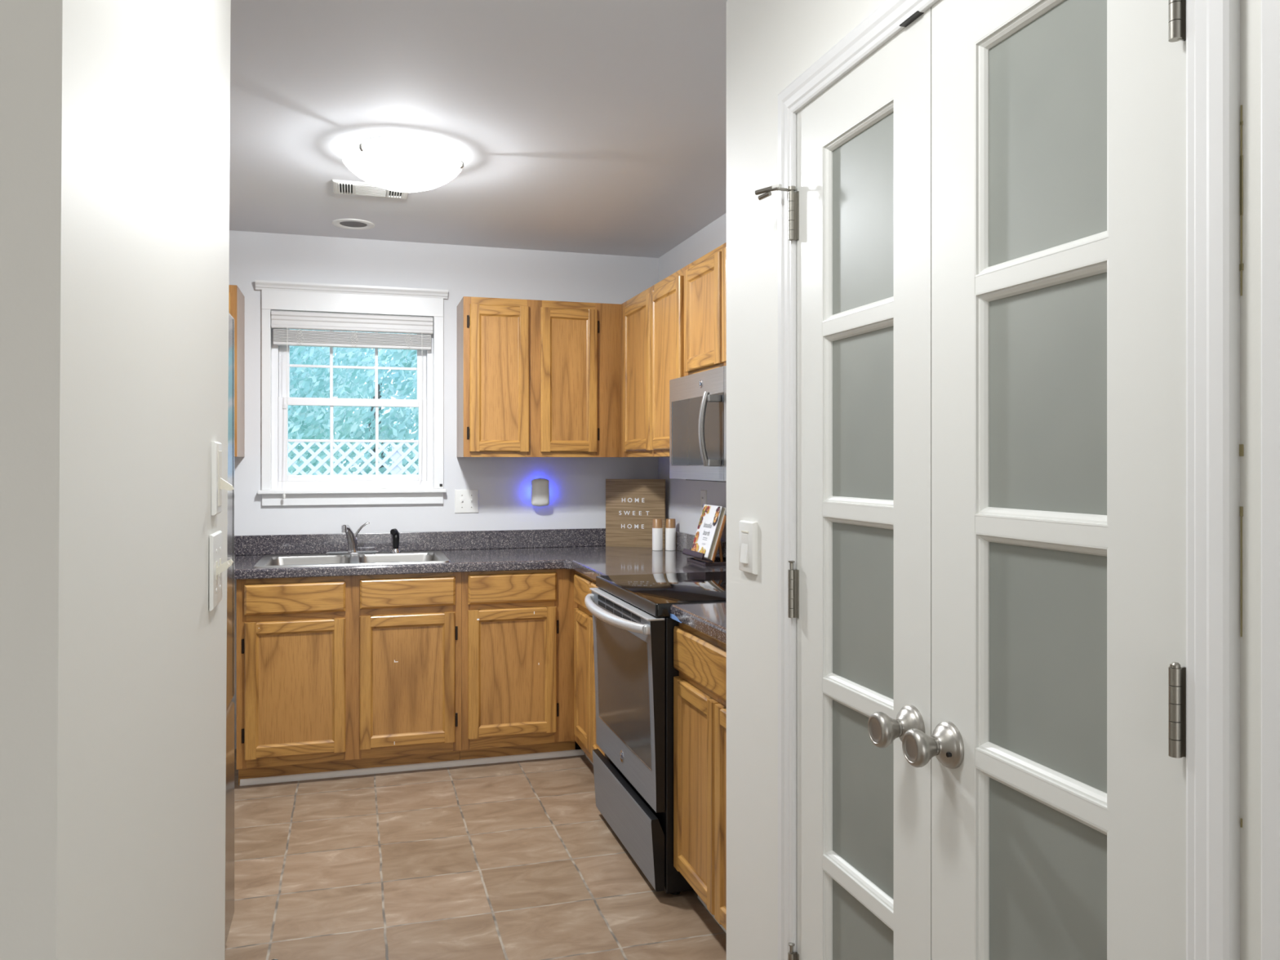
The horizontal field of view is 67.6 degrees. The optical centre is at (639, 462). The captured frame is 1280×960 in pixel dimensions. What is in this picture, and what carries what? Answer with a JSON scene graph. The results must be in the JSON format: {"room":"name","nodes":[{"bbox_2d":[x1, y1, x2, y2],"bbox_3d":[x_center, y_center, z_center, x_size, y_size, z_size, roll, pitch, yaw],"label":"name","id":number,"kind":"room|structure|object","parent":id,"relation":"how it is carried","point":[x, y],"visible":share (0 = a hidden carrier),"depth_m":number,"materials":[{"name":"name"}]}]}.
{"room":"hallway","nodes":[
{"label":"hallway","id":0,"kind":"room"},
{"bbox_2d":[0,0,231,959],"bbox_3d":[-1.072,0.130,1.043,1.046,2.448,0.998,0,0,-17],"label":"wall","id":1,"kind":"structure","parent":0,"point":[115,114],"depth_m":0.86,"materials":[{"name":"white paint"}]},
{"bbox_2d":[208,530,233,610],"bbox_3d":[-0.658,0.169,1.507,0.025,0.115,0.106,0,0,-17],"label":"light switch","id":2,"kind":"object","parent":1,"relation":"attached to","point":[216,567],"visible":1,"depth_m":1.48,"materials":[{"name":"white plastic"}]},
{"bbox_2d":[211,441,233,515],"bbox_3d":[-0.657,0.025,1.508,0.028,0.114,0.062,0,0,-17],"label":"light switch","id":3,"kind":"object","parent":1,"relation":"attached to","point":[218,484],"visible":1,"depth_m":1.48,"materials":[{"name":"white plastic"}]},
{"bbox_2d":[228,230,658,749],"bbox_3d":[-1.221,0.130,4.792,2.915,2.448,0.140,0,0,-17],"label":"wall","id":4,"kind":"structure","parent":0,"point":[577,485],"depth_m":4.80,"materials":[{"name":"white paint"}]},
{"bbox_2d":[228,284,244,457],"bbox_3d":[-2.126,-0.404,4.278,0.626,0.759,0.326,0,0,-17],"label":"upper cabinet","id":5,"kind":"object","parent":4,"relation":"attached to","point":[236,298],"visible":0.05,"depth_m":4.30,"materials":[{"name":"brown wood"}]},
{"bbox_2d":[254,280,448,506],"bbox_3d":[-1.409,-0.326,4.710,0.896,1.066,0.180,0,0,-17],"label":"window","id":6,"kind":"structure","parent":4,"relation":"in","point":[276,295],"depth_m":4.66,"materials":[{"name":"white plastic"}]},
{"bbox_2d":[271,310,433,498],"bbox_3d":[-1.392,-0.273,4.651,0.753,0.894,0.085,0,0,-17],"label":"window blind","id":7,"kind":"object","parent":6,"relation":"attached to","point":[324,322],"visible":1,"depth_m":4.64,"materials":[{"name":"white plastic"}]},
{"bbox_2d":[289,330,417,399],"bbox_3d":[-1.417,-0.485,4.741,0.605,0.342,0.010,0,0,-17],"label":"grille","id":8,"kind":"object","parent":6,"relation":"attached to","point":[331,366],"depth_m":4.74,"materials":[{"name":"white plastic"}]},
{"bbox_2d":[288,405,418,475],"bbox_3d":[-1.408,-0.107,4.711,0.617,0.338,0.010,0,0,-17],"label":"grille","id":9,"kind":"object","parent":6,"relation":"attached to","point":[331,440],"depth_m":4.73,"materials":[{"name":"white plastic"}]},
{"bbox_2d":[234,528,605,555],"bbox_3d":[-1.040,0.393,4.763,2.345,0.093,0.020,0,0,-17],"label":"backsplash","id":10,"kind":"structure","parent":4,"relation":"attached to","point":[263,544],"depth_m":4.75,"materials":[{"name":"stone"}]},
{"bbox_2d":[454,489,478,513],"bbox_3d":[-0.872,0.197,4.814,0.119,0.118,0.018,0,0,-17],"label":"light switch","id":11,"kind":"object","parent":4,"relation":"attached to","point":[465,500],"visible":1,"depth_m":4.82,"materials":[{"name":"white plastic"}]},
{"bbox_2d":[457,296,621,457],"bbox_3d":[-0.365,-0.404,4.806,1.066,0.759,0.326,0,0,-17],"label":"upper cabinet","id":12,"kind":"object","parent":4,"relation":"attached to","point":[535,378],"visible":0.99,"depth_m":4.61,"materials":[{"name":"brown wood"}]},
{"bbox_2d":[530,478,549,506],"bbox_3d":[-0.513,0.153,4.894,0.094,0.145,0.072,0,0,-17],"label":"night light","id":13,"kind":"object","parent":4,"relation":"attached to","point":[540,496],"visible":1,"depth_m":4.86,"materials":[{"name":"white plastic"}]},
{"bbox_2d":[224,742,726,959],"bbox_3d":[-0.510,1.384,0.223,4.350,0.060,9.320,0,0,-17],"label":"floor","id":14,"kind":"structure","parent":0,"point":[517,860],"depth_m":3.14,"materials":[{"name":"tile"}]},
{"bbox_2d":[224,310,234,947],"bbox_3d":[-1.379,0.462,2.160,0.759,1.785,0.920,0,0,-17],"label":"refrigerator","id":15,"kind":"object","parent":14,"relation":"on","point":[229,806],"visible":0.09,"depth_m":2.60,"materials":[{"name":"grey"}]},
{"bbox_2d":[236,572,461,785],"bbox_3d":[-1.310,0.917,4.355,0.916,0.874,0.642,0,0,-17],"label":"base cabinet","id":16,"kind":"object","parent":14,"relation":"on","point":[348,672],"visible":1,"depth_m":4.06,"materials":[{"name":"brown wood"}]},
{"bbox_2d":[234,546,726,580],"bbox_3d":[-0.845,0.460,4.150,2.365,0.041,1.306,0,0,-17],"label":"countertop","id":17,"kind":"structure","parent":16,"relation":"on","point":[592,562],"depth_m":4.18,"materials":[{"name":"stone"}]},
{"bbox_2d":[253,550,450,567],"bbox_3d":[-1.297,0.516,4.342,0.814,0.164,0.523,0,0,-17],"label":"sink","id":18,"kind":"object","parent":17,"relation":"in","point":[404,557],"visible":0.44,"depth_m":4.46,"materials":[{"name":"metal"}]},
{"bbox_2d":[390,528,400,552],"bbox_3d":[-1.179,0.376,4.598,0.048,0.117,0.060,0,0,21],"label":"sprayer","id":19,"kind":"object","parent":18,"relation":"on","point":[394,532],"visible":1,"depth_m":4.59,"materials":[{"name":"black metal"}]},
{"bbox_2d":[324,522,379,554],"bbox_3d":[-1.345,0.360,4.469,0.250,0.148,0.218,0,0,-17],"label":"faucet","id":20,"kind":"object","parent":17,"relation":"on","point":[352,539],"visible":1,"depth_m":4.51,"materials":[{"name":"silver metal"}]},
{"bbox_2d":[605,479,665,547],"bbox_3d":[-0.024,0.263,4.962,0.317,0.352,0.020,0,0,14],"label":"decorative sign","id":21,"kind":"object","parent":17,"relation":"on","point":[632,505],"visible":1,"depth_m":4.96,"materials":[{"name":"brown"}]},
{"bbox_2d":[652,518,662,551],"bbox_3d":[0.087,0.361,4.764,0.052,0.157,0.052,0,0,-17],"label":"shaker","id":22,"kind":"object","parent":17,"relation":"on","point":[657,528],"visible":1,"depth_m":4.74,"materials":[{"name":"white ceramic"}]},
{"bbox_2d":[665,518,675,551],"bbox_3d":[0.153,0.361,4.767,0.052,0.157,0.052,0,0,-17],"label":"shaker","id":23,"kind":"object","parent":17,"relation":"on","point":[670,526],"visible":1,"depth_m":4.75,"materials":[{"name":"white ceramic"}]},
{"bbox_2d":[682,515,726,565],"bbox_3d":[0.286,0.333,4.168,0.128,0.213,0.250,0,0,-17],"label":"book stand","id":24,"kind":"object","parent":17,"relation":"on","point":[698,557],"visible":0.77,"depth_m":4.07,"materials":[{"name":"brown wood"}]},
{"bbox_2d":[691,504,726,559],"bbox_3d":[0.295,0.302,4.167,0.091,0.228,0.214,0,0,-17],"label":"book","id":25,"kind":"object","parent":24,"relation":"on","point":[711,519],"visible":0.98,"depth_m":4.13,"materials":[{"name":"beige paper"}]},
{"bbox_2d":[240,749,584,786],"bbox_3d":[-0.967,1.342,4.214,1.479,0.024,0.014,0,0,-17],"label":"baseboard","id":26,"kind":"structure","parent":14,"relation":"on","point":[278,779],"depth_m":4.20,"materials":[{"name":"white wood"}]},
{"bbox_2d":[459,568,575,759],"bbox_3d":[-0.618,0.917,4.563,0.528,0.874,0.642,0,0,-17],"label":"base cabinet","id":27,"kind":"object","parent":14,"relation":"on","point":[517,626],"visible":0.97,"depth_m":4.26,"materials":[{"name":"brown wood"}]},
{"bbox_2d":[573,570,604,763],"bbox_3d":[0.079,0.917,4.102,0.617,0.874,0.681,0,0,-17],"label":"base cabinet","id":28,"kind":"object","parent":14,"relation":"on","point":[584,702],"visible":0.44,"depth_m":4.13,"materials":[{"name":"brown wood"}]},
{"bbox_2d":[584,571,726,894],"bbox_3d":[0.206,0.895,3.383,0.747,0.918,0.762,0,0,-17],"label":"range","id":29,"kind":"object","parent":14,"relation":"on","point":[633,625],"visible":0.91,"depth_m":3.14,"materials":[{"name":"silver metal"}]},
{"bbox_2d":[595,571,726,617],"bbox_3d":[0.251,0.457,3.397,0.652,0.042,0.762,0,0,-17],"label":"cooktop","id":30,"kind":"object","parent":29,"relation":"in","point":[650,595],"depth_m":3.30,"materials":[{"name":"black glass"}]},
{"bbox_2d":[673,622,726,930],"bbox_3d":[0.495,0.917,2.716,0.617,0.874,0.686,0,0,-17],"label":"base cabinet","id":31,"kind":"object","parent":14,"relation":"on","point":[700,689],"visible":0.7,"depth_m":2.73,"materials":[{"name":"brown wood"}]},
{"bbox_2d":[670,601,726,644],"bbox_3d":[0.492,0.460,2.713,0.629,0.041,0.682,0,0,-17],"label":"countertop","id":32,"kind":"structure","parent":31,"relation":"on","point":[709,619],"depth_m":2.77,"materials":[{"name":"stone"}]},
{"bbox_2d":[229,0,727,257],"bbox_3d":[-0.510,-1.133,0.223,4.350,0.080,9.320,0,0,-17],"label":"ceiling","id":33,"kind":"structure","parent":0,"point":[589,126],"depth_m":3.01,"materials":[{"name":"paint"}]},
{"bbox_2d":[331,218,374,230],"bbox_3d":[-1.314,-1.091,4.382,0.190,0.006,0.190,0,0,-17],"label":"recessed light","id":34,"kind":"object","parent":33,"relation":"in","point":[348,224],"visible":1,"depth_m":4.38,"materials":[{"name":"white plastic"}]},
{"bbox_2d":[332,179,408,199],"bbox_3d":[-1.076,-1.089,3.824,0.292,0.009,0.180,0,0,-17],"label":"ceiling vent","id":35,"kind":"object","parent":33,"relation":"in","point":[341,187],"visible":0.88,"depth_m":3.81,"materials":[{"name":"white plastic"}]},
{"bbox_2d":[342,136,463,192],"bbox_3d":[-0.837,-1.030,3.377,0.412,0.126,0.410,0,0,-17],"label":"ceiling light","id":36,"kind":"object","parent":33,"relation":"attached to","point":[393,163],"visible":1,"depth_m":3.26,"materials":[{"name":"white glass"}]},
{"bbox_2d":[658,213,726,541],"bbox_3d":[0.543,0.130,3.810,0.100,2.448,2.755,0,0,-17],"label":"wall","id":37,"kind":"structure","parent":0,"point":[682,496],"depth_m":4.63,"materials":[{"name":"white paint"}]},
{"bbox_2d":[621,266,685,457],"bbox_3d":[0.174,-0.404,4.325,0.312,0.759,0.979,0,0,-17],"label":"upper cabinet","id":38,"kind":"object","parent":37,"relation":"attached to","point":[652,321],"visible":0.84,"depth_m":4.20,"materials":[{"name":"brown wood"}]},
{"bbox_2d":[675,530,726,562],"bbox_3d":[0.281,0.393,4.477,0.020,0.093,1.286,0,0,-17],"label":"backsplash","id":39,"kind":"structure","parent":37,"relation":"attached to","point":[683,540],"depth_m":4.60,"materials":[{"name":"stone"}]},
{"bbox_2d":[700,489,706,514],"bbox_3d":[0.295,0.187,4.450,0.008,0.114,0.071,0,0,-17],"label":"outlet","id":40,"kind":"object","parent":37,"relation":"attached to","point":[703,493],"visible":0.88,"depth_m":4.45,"materials":[{"name":"white plastic"}]},
{"bbox_2d":[684,242,726,375],"bbox_3d":[0.424,-0.557,3.491,0.312,0.454,0.758,0,0,-17],"label":"upper cabinet","id":41,"kind":"object","parent":37,"relation":"attached to","point":[705,277],"visible":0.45,"depth_m":3.57,"materials":[{"name":"brown wood"}]},
{"bbox_2d":[669,365,726,482],"bbox_3d":[0.364,-0.130,3.468,0.434,0.396,0.750,0,0,-17],"label":"microwave","id":42,"kind":"object","parent":41,"relation":"attached to","point":[697,401],"visible":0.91,"depth_m":3.46,"materials":[{"name":"grey metal"}]},
{"bbox_2d":[726,0,1261,959],"bbox_3d":[1.518,0.130,-0.685,0.816,2.448,6.416,0,0,-17],"label":"wall","id":43,"kind":"structure","parent":0,"point":[771,43],"depth_m":2.05,"materials":[{"name":"white paint"}]},
{"bbox_2d":[697,895,726,933],"bbox_3d":[0.283,1.342,2.650,0.014,0.024,0.677,0,0,-17],"label":"baseboard","id":44,"kind":"structure","parent":43,"relation":"attached to","point":[699,898],"depth_m":2.86,"materials":[{"name":"white wood"}]},
{"bbox_2d":[738,520,757,574],"bbox_3d":[0.237,0.189,2.132,0.018,0.114,0.081,0,0,-17],"label":"light switch","id":45,"kind":"object","parent":43,"relation":"attached to","point":[748,531],"visible":1,"depth_m":2.11,"materials":[{"name":"white plastic"}]},
{"bbox_2d":[755,7,931,959],"bbox_3d":[0.356,0.320,1.710,0.103,2.048,0.519,0,0,-17],"label":"door","id":46,"kind":"structure","parent":43,"relation":"in","point":[860,211],"depth_m":1.69,"materials":[{"name":"white wood"}]},
{"bbox_2d":[777,0,1243,959],"bbox_3d":[0.444,0.299,1.456,0.022,2.109,1.059,0,0,-17],"label":"trim","id":47,"kind":"structure","parent":43,"relation":"attached to","point":[1214,161],"depth_m":0.98,"materials":[{"name":"white wood"}]},
{"bbox_2d":[902,0,1186,959],"bbox_3d":[0.499,0.320,1.232,0.103,2.048,0.475,0,0,-17],"label":"door","id":48,"kind":"structure","parent":43,"relation":"in","point":[1055,747],"depth_m":1.22,"materials":[{"name":"white wood"}]},
{"bbox_2d":[1261,0,1279,959],"bbox_3d":[0.617,0.294,0.864,0.018,2.120,0.110,0,0,-17],"label":"trim","id":49,"kind":"structure","parent":43,"relation":"attached to","point":[1270,9],"depth_m":0.90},
{"label":"outside","id":50,"kind":"structure","parent":0,"visible":0},
{"bbox_3d":[-2.925,1.579,13.233,20.000,0.050,16.969,0,0,-17],"label":"ground","id":51,"kind":"structure","parent":50,"visible":0},
{"bbox_2d":[288,328,374,475],"bbox_3d":[-5.295,-0.809,11.573,4.072,4.741,3.308,0,0,-17],"label":"tree","id":52,"kind":"object","parent":51,"relation":"on","point":[313,416],"visible":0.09,"depth_m":11.61,"materials":[{"name":"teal plant"}]},
{"bbox_2d":[288,441,417,475],"bbox_3d":[-1.987,0.689,8.017,4.180,1.730,0.100,0,0,-17],"label":"lattice fence","id":53,"kind":"object","parent":51,"relation":"on","point":[397,455],"visible":0.04,"depth_m":7.86,"materials":[{"name":"white wood"}]},
{"bbox_2d":[288,331,417,475],"bbox_3d":[-4.794,-1.235,17.343,5.740,5.688,4.567,0,0,-17],"label":"tree","id":54,"kind":"object","parent":51,"relation":"on","point":[388,430],"visible":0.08,"depth_m":16.22,"materials":[{"name":"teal plant"}]},
{"bbox_2d":[371,332,417,368],"bbox_3d":[-2.197,-0.709,10.197,2.056,4.538,1.677,0,0,-17],"label":"tree","id":55,"kind":"object","parent":51,"relation":"on","point":[404,353],"visible":0.03,"depth_m":10.23,"materials":[{"name":"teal plant"}]},
{"bbox_2d":[406,353,417,429],"bbox_3d":[-1.200,-0.810,13.420,4.084,4.743,3.292,0,0,-17],"label":"tree","id":56,"kind":"object","parent":51,"relation":"on","point":[412,379],"visible":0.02,"depth_m":12.86,"materials":[{"name":"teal plant"}]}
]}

